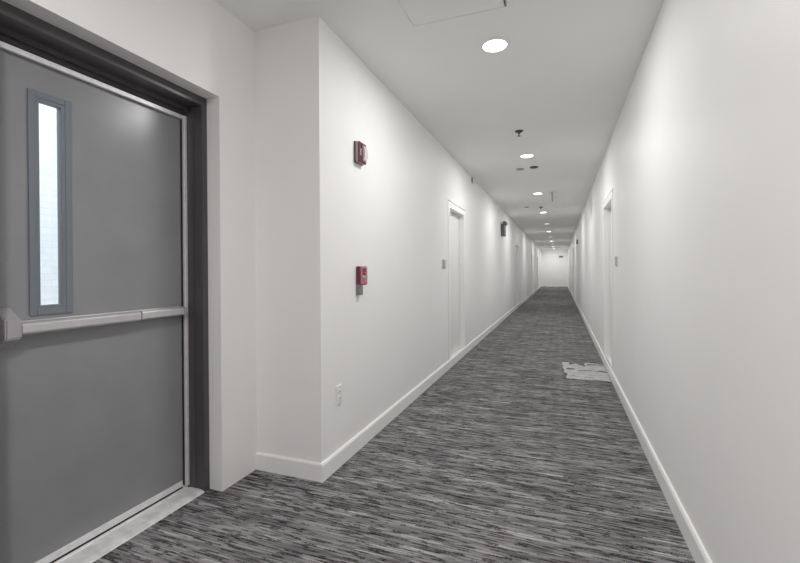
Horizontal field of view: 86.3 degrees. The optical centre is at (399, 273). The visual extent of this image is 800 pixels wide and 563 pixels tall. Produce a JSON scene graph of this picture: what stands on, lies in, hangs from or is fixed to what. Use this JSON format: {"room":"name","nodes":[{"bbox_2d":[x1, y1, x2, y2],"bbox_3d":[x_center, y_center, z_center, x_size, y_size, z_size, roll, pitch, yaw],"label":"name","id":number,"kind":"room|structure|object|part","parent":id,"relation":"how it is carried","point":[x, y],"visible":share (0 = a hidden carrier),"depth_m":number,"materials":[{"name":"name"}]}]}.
{"room":"apartment building corridor","nodes":[
{"label":"apartment building corridor","id":0,"kind":"room"},
{"bbox_2d":[2,0,256,490],"bbox_3d":[-1.876,-0.122,0.473,0.300,2.718,4.770,0,0,21],"label":"wall","id":1,"kind":"structure","parent":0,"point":[198,46],"depth_m":2.40,"materials":[{"name":"paint"}]},
{"bbox_2d":[0,0,209,491],"bbox_3d":[-1.356,0.124,1.972,0.200,2.203,1.014,0,0,21],"label":"door frame","id":2,"kind":"structure","parent":1,"relation":"attached to","point":[23,34],"depth_m":2.38,"materials":[{"name":"paint"}]},
{"bbox_2d":[0,48,187,562],"bbox_3d":[-1.376,0.172,1.976,0.115,2.100,0.897,0,0,21],"label":"door","id":3,"kind":"structure","parent":2,"relation":"in","point":[91,439],"depth_m":1.92,"materials":[{"name":"grey paint"}]},
{"bbox_3d":[-1.468,-0.285,1.787,0.028,0.914,0.162,0,0,21],"label":"vision panel frame","id":4,"kind":"part","parent":3,"relation":"part of","materials":[{"name":"paint"}]},
{"bbox_2d":[93,287,694,562],"bbox_3d":[4.708,1.172,14.584,2.835,0.100,36.120,0,0,21],"label":"floor","id":5,"kind":"structure","parent":0,"point":[505,457],"depth_m":2.37,"materials":[{"name":"carpet"}]},
{"bbox_2d":[54,485,204,562],"bbox_3d":[-1.349,1.218,1.976,0.204,0.016,0.936,0,0,21],"label":"threshold","id":6,"kind":"object","parent":5,"relation":"on","point":[100,546],"depth_m":2.03,"materials":[{"name":"metal"}]},
{"bbox_2d":[562,362,610,381],"bbox_3d":[2.231,1.180,5.179,0.507,0.016,0.953,0,0,21],"label":"plastic sheet","id":7,"kind":"object","parent":5,"relation":"on","point":[591,375],"visible":1,"depth_m":5.08,"materials":[{"name":"white plastic"}]},
{"bbox_2d":[254,15,540,462],"bbox_3d":[4.623,-0.251,17.152,0.761,2.718,31.030,0,0,21],"label":"wall","id":8,"kind":"structure","parent":0,"point":[321,214],"depth_m":2.78,"materials":[{"name":"paint"}]},
{"bbox_2d":[256,452,320,481],"bbox_3d":[-0.678,1.167,2.573,0.461,0.105,0.014,0,0,21],"label":"baseboard","id":9,"kind":"structure","parent":8,"relation":"attached to","point":[303,469],"depth_m":2.56,"materials":[{"name":"paint"}]},
{"bbox_2d":[336,384,341,405],"bbox_3d":[-0.383,0.767,2.691,0.010,0.120,0.074,0,0,21],"label":"wall outlet","id":10,"kind":"object","parent":8,"relation":"attached to","point":[339,387],"visible":1,"depth_m":2.68,"materials":[{"name":"white plastic"}]},
{"bbox_2d":[354,141,367,165],"bbox_3d":[-0.266,-0.828,2.947,0.060,0.144,0.120,0,0,21],"label":"fire alarm strobe","id":11,"kind":"object","parent":8,"relation":"attached to","point":[360,150],"visible":1,"depth_m":2.91,"materials":[{"name":"red plastic"}]},
{"bbox_3d":[-0.287,-0.828,2.955,0.014,0.144,0.120,0,0,21],"label":"plate","id":12,"kind":"part","parent":11,"relation":"part of","materials":[{"name":"red plastic"}]},
{"bbox_2d":[356,266,367,294],"bbox_3d":[-0.262,0.051,2.971,0.045,0.198,0.112,0,0,21],"label":"station","id":13,"kind":"object","parent":8,"relation":"attached to","point":[361,271],"visible":1,"depth_m":2.92,"materials":[{"name":"red plastic"}]},
{"bbox_3d":[-0.251,0.017,2.967,0.007,0.118,0.100,0,0,21],"label":"plate","id":14,"kind":"part","parent":13,"relation":"part of","materials":[{"name":"red plastic"}]},
{"bbox_2d":[320,286,540,482],"bbox_3d":[4.991,1.054,17.016,0.016,0.105,31.046,0,0,21],"label":"baseboard","id":15,"kind":"structure","parent":8,"relation":"attached to","point":[336,460],"depth_m":3.46,"materials":[{"name":"paint"}]},
{"bbox_2d":[442,260,446,267],"bbox_3d":[0.537,-0.112,5.148,0.014,0.100,0.180,0,0,21],"label":"room sign","id":16,"kind":"object","parent":8,"relation":"attached to","point":[444,262],"visible":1,"depth_m":5.12,"materials":[{"name":"white plastic"}]},
{"bbox_2d":[448,201,465,359],"bbox_3d":[0.728,0.133,5.861,0.139,2.119,1.073,0,0,21],"label":"door","id":17,"kind":"structure","parent":8,"relation":"in","point":[456,215],"depth_m":6.10,"materials":[{"name":"paint"}]},
{"bbox_2d":[501,221,507,236],"bbox_3d":[2.511,-1.069,10.264,0.125,0.355,0.320,0,0,21],"label":"emergency light","id":18,"kind":"object","parent":8,"relation":"attached to","point":[503,226],"visible":1,"depth_m":10.13,"materials":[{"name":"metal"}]},
{"bbox_2d":[516,243,518,304],"bbox_3d":[3.802,0.070,14.061,0.139,2.119,1.128,0,0,21],"label":"door","id":19,"kind":"structure","parent":8,"relation":"in","point":[517,245],"depth_m":14.47,"materials":[{"name":"paint"}]},
{"bbox_2d":[531,252,532,292],"bbox_3d":[6.540,0.014,21.365,0.139,2.119,1.128,0,0,21],"label":"door","id":20,"kind":"structure","parent":8,"relation":"in","point":[531,252],"depth_m":21.76,"materials":[{"name":"paint"}]},
{"bbox_2d":[537,256,537,287],"bbox_3d":[8.488,-0.026,26.561,0.139,2.119,1.228,0,0,21],"label":"door","id":21,"kind":"structure","parent":8,"relation":"in","point":[537,256],"depth_m":27.01,"materials":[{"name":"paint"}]},
{"bbox_2d":[214,0,663,249],"bbox_3d":[4.694,-1.646,14.568,2.835,0.100,36.120,0,0,21],"label":"ceiling","id":22,"kind":"structure","parent":0,"point":[564,78],"depth_m":3.29,"materials":[{"name":"paint"}]},
{"bbox_2d":[394,0,511,28],"bbox_3d":[0.243,-1.496,2.231,0.598,0.012,0.610,0,0,21],"label":"access panel","id":23,"kind":"object","parent":22,"relation":"attached to","point":[422,13],"visible":1,"depth_m":2.42,"materials":[{"name":"paint"}]},
{"bbox_2d":[480,37,509,52],"bbox_3d":[0.627,-1.502,2.818,0.196,0.012,0.196,0,0,21],"label":"recessed light","id":24,"kind":"object","parent":22,"relation":"in","point":[494,44],"visible":1,"depth_m":2.80,"materials":[{"name":"white"}]},
{"bbox_2d":[515,130,522,136],"bbox_3d":[1.272,-1.492,4.563,0.086,0.057,0.086,0,0,21],"label":"sprinkler","id":25,"kind":"object","parent":22,"relation":"attached to","point":[516,131],"visible":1,"depth_m":4.55,"materials":[{"name":"grey metal"}]},
{"bbox_2d":[519,153,534,157],"bbox_3d":[1.650,-1.522,5.547,0.196,0.012,0.196,0,0,21],"label":"recessed light","id":26,"kind":"object","parent":22,"relation":"in","point":[529,155],"visible":1,"depth_m":5.52,"materials":[{"name":"white"}]},
{"bbox_2d":[552,192,555,200],"bbox_3d":[2.954,-1.476,8.205,0.069,0.150,0.268,0,0,21],"label":"hanging sign","id":27,"kind":"object","parent":22,"relation":"hanging from","point":[553,193],"visible":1,"depth_m":8.08,"materials":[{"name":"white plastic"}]},
{"bbox_2d":[541,249,567,284],"bbox_3d":[11.322,-0.367,31.295,2.174,2.718,0.160,0,0,21],"label":"wall","id":28,"kind":"structure","parent":0,"point":[554,269],"depth_m":31.21,"materials":[{"name":"paint"}]},
{"bbox_2d":[541,285,567,286],"bbox_3d":[11.298,0.940,31.221,1.854,0.105,0.014,0,0,21],"label":"baseboard","id":29,"kind":"structure","parent":28,"relation":"attached to","point":[541,285],"depth_m":31.21,"materials":[{"name":"paint"}]},
{"bbox_2d":[568,0,799,562],"bbox_3d":[5.953,-0.241,14.107,0.160,2.718,35.800,0,0,21],"label":"wall","id":30,"kind":"structure","parent":0,"point":[700,163],"depth_m":1.61,"materials":[{"name":"paint"}]},
{"bbox_2d":[574,248,574,297],"bbox_3d":[6.942,0.038,16.782,0.139,2.119,1.128,0,0,21],"label":"door","id":31,"kind":"structure","parent":30,"relation":"in","point":[574,248],"depth_m":17.23,"materials":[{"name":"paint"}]},
{"bbox_2d":[603,190,612,371],"bbox_3d":[2.589,0.127,5.171,0.139,2.119,1.128,0,0,21],"label":"door","id":32,"kind":"structure","parent":30,"relation":"in","point":[608,204],"depth_m":5.60,"materials":[{"name":"paint"}]},
{"bbox_2d":[568,286,711,562],"bbox_3d":[5.878,1.066,14.145,0.016,0.105,35.800,0,0,21],"label":"baseboard","id":33,"kind":"structure","parent":30,"relation":"attached to","point":[699,554],"depth_m":2.38,"materials":[{"name":"paint"}]},
{"label":"outside","id":34,"kind":"structure","parent":0,"visible":0},
{"bbox_2d":[39,103,57,304],"bbox_3d":[-2.510,-0.086,5.212,0.240,3.000,16.000,0,0,21],"label":"wall","id":35,"kind":"structure","parent":34,"point":[47,115],"depth_m":3.65,"materials":[{"name":"white brick"}]}
]}

